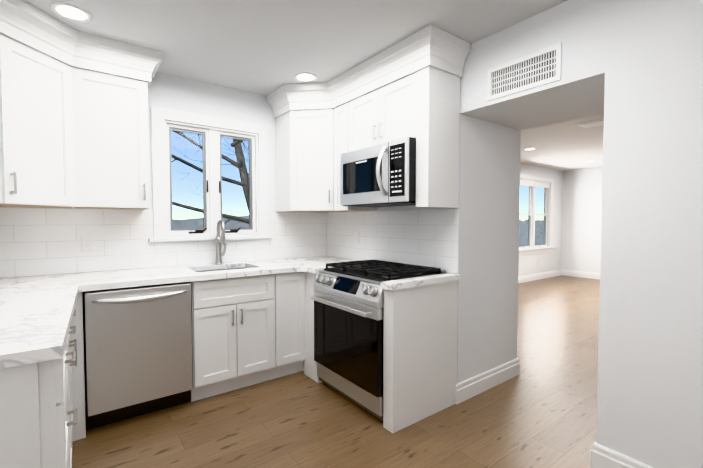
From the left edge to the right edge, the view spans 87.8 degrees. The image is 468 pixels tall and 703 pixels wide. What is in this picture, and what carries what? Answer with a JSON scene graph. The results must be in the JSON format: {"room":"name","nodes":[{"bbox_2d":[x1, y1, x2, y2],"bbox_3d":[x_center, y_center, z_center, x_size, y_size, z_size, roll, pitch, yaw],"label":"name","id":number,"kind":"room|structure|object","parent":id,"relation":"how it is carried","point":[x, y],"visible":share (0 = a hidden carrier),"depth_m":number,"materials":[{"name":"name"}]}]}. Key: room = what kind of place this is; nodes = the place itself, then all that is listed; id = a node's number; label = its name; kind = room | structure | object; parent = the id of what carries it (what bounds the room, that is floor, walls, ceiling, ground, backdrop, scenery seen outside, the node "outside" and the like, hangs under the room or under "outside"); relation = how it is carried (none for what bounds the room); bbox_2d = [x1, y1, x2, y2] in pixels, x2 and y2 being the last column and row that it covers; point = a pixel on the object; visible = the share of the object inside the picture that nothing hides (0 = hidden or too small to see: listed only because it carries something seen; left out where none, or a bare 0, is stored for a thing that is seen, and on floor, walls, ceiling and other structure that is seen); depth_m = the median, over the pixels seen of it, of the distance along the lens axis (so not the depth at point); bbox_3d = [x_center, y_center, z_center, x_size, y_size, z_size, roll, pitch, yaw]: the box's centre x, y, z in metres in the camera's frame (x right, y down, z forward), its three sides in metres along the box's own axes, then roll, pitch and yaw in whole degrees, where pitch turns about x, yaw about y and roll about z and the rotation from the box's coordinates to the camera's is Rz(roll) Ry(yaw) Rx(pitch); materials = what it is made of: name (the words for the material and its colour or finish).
{"room":"kitchen","nodes":[
{"label":"kitchen","id":0,"kind":"room"},
{"bbox_2d":[6,41,317,381],"bbox_3d":[-1.478,-0.057,3.068,2.946,2.469,0.127,-2,3,-37],"label":"wall","id":1,"kind":"structure","parent":0,"point":[168,91],"depth_m":3.16,"materials":[{"name":"white paint"}]},
{"bbox_2d":[0,0,161,209],"bbox_3d":[-1.819,-0.716,2.260,1.171,1.091,0.700,-2,3,-37],"label":"upper cabinet","id":2,"kind":"object","parent":1,"relation":"attached to","point":[73,136],"visible":1,"depth_m":2.30,"materials":[{"name":"white painted wood"},{"name":"tan plywood"},{"name":"brushed nickel"}]},
{"bbox_2d":[0,207,327,277],"bbox_3d":[-1.381,0.032,3.060,2.804,0.461,0.008,-2,3,-37],"label":"tile backsplash","id":3,"kind":"structure","parent":1,"relation":"attached to","point":[39,241],"depth_m":2.76,"materials":[{"name":"white tile"}]},
{"bbox_2d":[81,235,93,251],"bbox_3d":[-1.915,0.067,2.650,0.074,0.119,0.008,-2,3,-37],"label":"electrical outlet","id":4,"kind":"object","parent":3,"relation":"attached to","point":[87,243],"visible":1,"depth_m":2.65,"materials":[{"name":"white plastic"}]},
{"bbox_2d":[296,232,301,243],"bbox_3d":[-0.530,0.036,3.687,0.074,0.119,0.008,-2,3,-37],"label":"electrical outlet","id":5,"kind":"object","parent":3,"relation":"attached to","point":[298,237],"visible":1,"depth_m":3.68,"materials":[{"name":"white plastic"}]},
{"bbox_2d":[148,106,271,241],"bbox_3d":[-1.218,-0.484,3.216,1.034,1.067,0.173,-2,3,-37],"label":"kitchen window","id":6,"kind":"structure","parent":1,"relation":"in","point":[211,130],"depth_m":3.18,"materials":[{"name":"white paint"}]},
{"bbox_2d":[2,0,603,170],"bbox_3d":[3.007,-1.329,3.051,10.211,0.076,6.883,-2,3,-37],"label":"ceiling","id":7,"kind":"structure","parent":0,"point":[264,47],"depth_m":2.31,"materials":[{"name":"white paint"}]},
{"bbox_2d":[50,2,92,21],"bbox_3d":[-1.584,-1.253,2.070,0.196,0.007,0.196,-2,3,-37],"label":"recessed light","id":8,"kind":"object","parent":7,"relation":"in","point":[68,11],"visible":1,"depth_m":2.06,"materials":[{"name":"white plastic"}]},
{"bbox_2d":[294,72,317,81],"bbox_3d":[-0.375,-1.285,3.001,0.196,0.007,0.196,-2,3,-37],"label":"recessed light","id":9,"kind":"object","parent":7,"relation":"in","point":[305,77],"visible":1,"depth_m":2.99,"materials":[{"name":"white plastic"}]},
{"bbox_2d":[576,119,603,127],"bbox_3d":[2.955,-1.332,4.393,0.279,0.012,0.356,-2,3,-37],"label":"ceiling vent","id":10,"kind":"object","parent":7,"relation":"in","point":[594,123],"visible":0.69,"depth_m":4.41,"materials":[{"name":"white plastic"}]},
{"bbox_2d":[72,275,599,467],"bbox_3d":[3.007,1.214,3.140,10.211,0.076,6.883,-2,3,-37],"label":"floor","id":11,"kind":"structure","parent":0,"point":[539,410],"depth_m":2.31,"materials":[{"name":"brown wood"}]},
{"bbox_2d":[0,321,75,467],"bbox_3d":[-1.287,0.808,1.151,0.623,0.876,0.536,-2,3,-37],"label":"base cabinet","id":12,"kind":"object","parent":11,"relation":"on","point":[37,430],"depth_m":1.08,"materials":[{"name":"white wood"}]},
{"bbox_2d":[0,284,83,368],"bbox_3d":[-1.464,0.341,1.413,0.660,0.038,1.230,-2,3,-37],"label":"countertop","id":13,"kind":"structure","parent":12,"relation":"on","point":[36,314],"depth_m":1.35,"materials":[{"name":"stone"}]},
{"bbox_2d":[72,344,75,423],"bbox_3d":[-1.638,0.792,1.619,0.623,0.876,0.756,-2,3,-37],"label":"base cabinet","id":14,"kind":"object","parent":11,"relation":"on","point":[73,345],"depth_m":2.13,"materials":[{"name":"white wood"}]},
{"bbox_2d":[72,292,85,439],"bbox_3d":[-2.014,0.772,2.169,0.682,0.876,0.693,-2,3,-37],"label":"base cabinet","id":15,"kind":"object","parent":11,"relation":"on","point":[77,319],"depth_m":2.14,"materials":[{"name":"white wood"}]},
{"bbox_2d":[0,256,352,291],"bbox_3d":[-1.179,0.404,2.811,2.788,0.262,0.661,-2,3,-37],"label":"countertop","id":16,"kind":"structure","parent":15,"relation":"on","point":[114,279],"depth_m":2.54,"materials":[{"name":"stone"}]},
{"bbox_2d":[195,267,245,271],"bbox_3d":[-1.033,0.418,2.956,0.504,0.224,0.374,-2,3,-37],"label":"sink basin","id":17,"kind":"object","parent":16,"relation":"in","point":[205,269],"depth_m":3.09,"materials":[{"name":"silver metal"}]},
{"bbox_2d":[215,220,226,264],"bbox_3d":[-1.093,0.071,3.096,0.097,0.382,0.185,-2,3,-37],"label":"faucet","id":18,"kind":"object","parent":16,"relation":"on","point":[219,239],"visible":1,"depth_m":3.12,"materials":[{"name":"silver metal"}]},
{"bbox_2d":[83,282,192,429],"bbox_3d":[-1.495,0.758,2.551,0.597,0.866,0.674,-2,3,-37],"label":"dishwasher","id":19,"kind":"object","parent":11,"relation":"on","point":[138,351],"visible":0.98,"depth_m":2.31,"materials":[{"name":"silver metal"}]},
{"bbox_2d":[236,272,299,382],"bbox_3d":[-0.700,0.736,3.200,0.356,0.876,0.618,-2,3,-37],"label":"base cabinet","id":20,"kind":"object","parent":11,"relation":"on","point":[249,330],"depth_m":2.86,"materials":[{"name":"white wood"}]},
{"bbox_2d":[300,272,321,382],"bbox_3d":[-0.105,0.738,3.144,0.670,0.876,0.223,-2,3,-37],"label":"base cabinet","id":21,"kind":"object","parent":11,"relation":"on","point":[308,364],"depth_m":3.01,"materials":[{"name":"white wood"}]},
{"bbox_2d":[296,260,359,273],"bbox_3d":[-0.098,0.282,3.098,0.707,0.038,0.170,-2,3,-37],"label":"countertop","id":22,"kind":"structure","parent":21,"relation":"on","point":[312,268],"depth_m":2.99,"materials":[{"name":"stone"}]},
{"bbox_2d":[311,260,445,422],"bbox_3d":[0.172,0.714,2.728,0.714,0.952,0.759,-2,3,-37],"label":"range","id":23,"kind":"object","parent":11,"relation":"on","point":[348,298],"visible":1,"depth_m":2.50,"materials":[{"name":"silver metal"}]},
{"bbox_2d":[380,273,459,289],"bbox_3d":[0.468,0.307,2.391,0.650,0.038,0.100,-2,3,-37],"label":"countertop","id":24,"kind":"structure","parent":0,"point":[446,277],"depth_m":2.33,"materials":[{"name":"stone"}]},
{"bbox_2d":[329,0,702,467],"bbox_3d":[1.631,-0.021,2.042,0.800,2.469,6.845,-2,3,-37],"label":"wall","id":25,"kind":"structure","parent":0,"point":[632,71],"depth_m":1.78,"materials":[{"name":"white paint"}]},
{"bbox_2d":[267,25,470,212],"bbox_3d":[0.000,-0.742,2.958,0.662,1.090,1.762,-2,3,-37],"label":"upper cabinet","id":26,"kind":"object","parent":25,"relation":"attached to","point":[421,105],"visible":0.98,"depth_m":2.32,"materials":[{"name":"white painted wood"}]},
{"bbox_2d":[340,137,415,206],"bbox_3d":[0.261,-0.433,2.773,0.475,0.426,0.757,-2,3,-37],"label":"over-the-range microwave","id":27,"kind":"object","parent":26,"relation":"attached to","point":[381,175],"visible":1,"depth_m":2.57,"materials":[{"name":"silver metal"}]},
{"bbox_2d":[328,208,458,273],"bbox_3d":[0.252,0.027,3.212,0.008,0.461,1.650,-2,3,-37],"label":"tile backsplash","id":28,"kind":"structure","parent":25,"relation":"attached to","point":[422,237],"depth_m":3.01,"materials":[{"name":"white tile"}]},
{"bbox_2d":[354,232,358,243],"bbox_3d":[0.049,0.039,3.470,0.008,0.119,0.074,-2,3,-37],"label":"electrical outlet","id":29,"kind":"object","parent":28,"relation":"attached to","point":[356,237],"visible":1,"depth_m":3.47,"materials":[{"name":"white plastic"}]},
{"bbox_2d":[455,358,519,404],"bbox_3d":[1.055,1.120,2.809,0.810,0.135,0.018,-2,3,-37],"label":"baseboard","id":30,"kind":"structure","parent":25,"relation":"attached to","point":[464,390],"depth_m":2.77,"materials":[{"name":"white paint"}]},
{"bbox_2d":[487,43,561,100],"bbox_3d":[1.007,-0.948,2.168,0.008,0.198,0.447,-2,3,-37],"label":"air vent","id":31,"kind":"object","parent":25,"relation":"in","point":[535,69],"visible":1,"depth_m":2.14,"materials":[{"name":"white metal"}]},
{"bbox_2d":[590,441,652,467],"bbox_3d":[2.300,1.201,0.509,0.018,0.135,3.498,-2,3,-37],"label":"baseboard","id":32,"kind":"structure","parent":25,"relation":"attached to","point":[601,456],"depth_m":1.84,"materials":[{"name":"white paint"}]},
{"bbox_2d":[518,163,562,276],"bbox_3d":[2.494,-0.191,6.882,6.388,2.469,0.127,-2,3,-37],"label":"wall","id":33,"kind":"structure","parent":0,"point":[530,265],"depth_m":8.32,"materials":[{"name":"white paint"}]},
{"bbox_2d":[519,174,554,254],"bbox_3d":[3.927,-0.410,7.917,1.707,1.661,0.173,-2,3,-37],"label":"window","id":34,"kind":"structure","parent":33,"relation":"in","point":[534,182],"depth_m":8.00,"materials":[{"name":"white paint"}]},
{"bbox_2d":[518,270,560,283],"bbox_3d":[2.469,0.980,6.814,6.219,0.135,0.018,-2,3,-37],"label":"baseboard","id":35,"kind":"structure","parent":33,"relation":"attached to","point":[527,278],"depth_m":8.04,"materials":[{"name":"white paint"}]},
{"bbox_2d":[561,167,602,272],"bbox_3d":[7.051,-0.160,6.020,0.127,2.469,6.718,-2,3,-37],"label":"wall","id":36,"kind":"structure","parent":0,"point":[581,219],"depth_m":8.32,"materials":[{"name":"white paint"}]},
{"bbox_2d":[561,270,599,279],"bbox_3d":[6.990,1.008,6.023,0.018,0.135,6.706,-2,3,-37],"label":"baseboard","id":37,"kind":"structure","parent":36,"relation":"attached to","point":[590,275],"depth_m":8.35,"materials":[{"name":"white paint"}]},
{"label":"outside","id":38,"kind":"structure","parent":0,"visible":0},
{"bbox_2d":[171,131,248,223],"bbox_3d":[-6.127,-1.751,13.329,11.976,19.214,11.425,-2,3,-37],"label":"tree","id":39,"kind":"object","parent":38,"point":[243,168],"depth_m":13.24,"materials":[{"name":"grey plant"}]},
{"bbox_2d":[173,215,542,246],"bbox_3d":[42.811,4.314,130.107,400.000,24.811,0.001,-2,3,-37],"label":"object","id":40,"kind":"object","parent":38,"point":[196,221],"depth_m":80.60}
]}

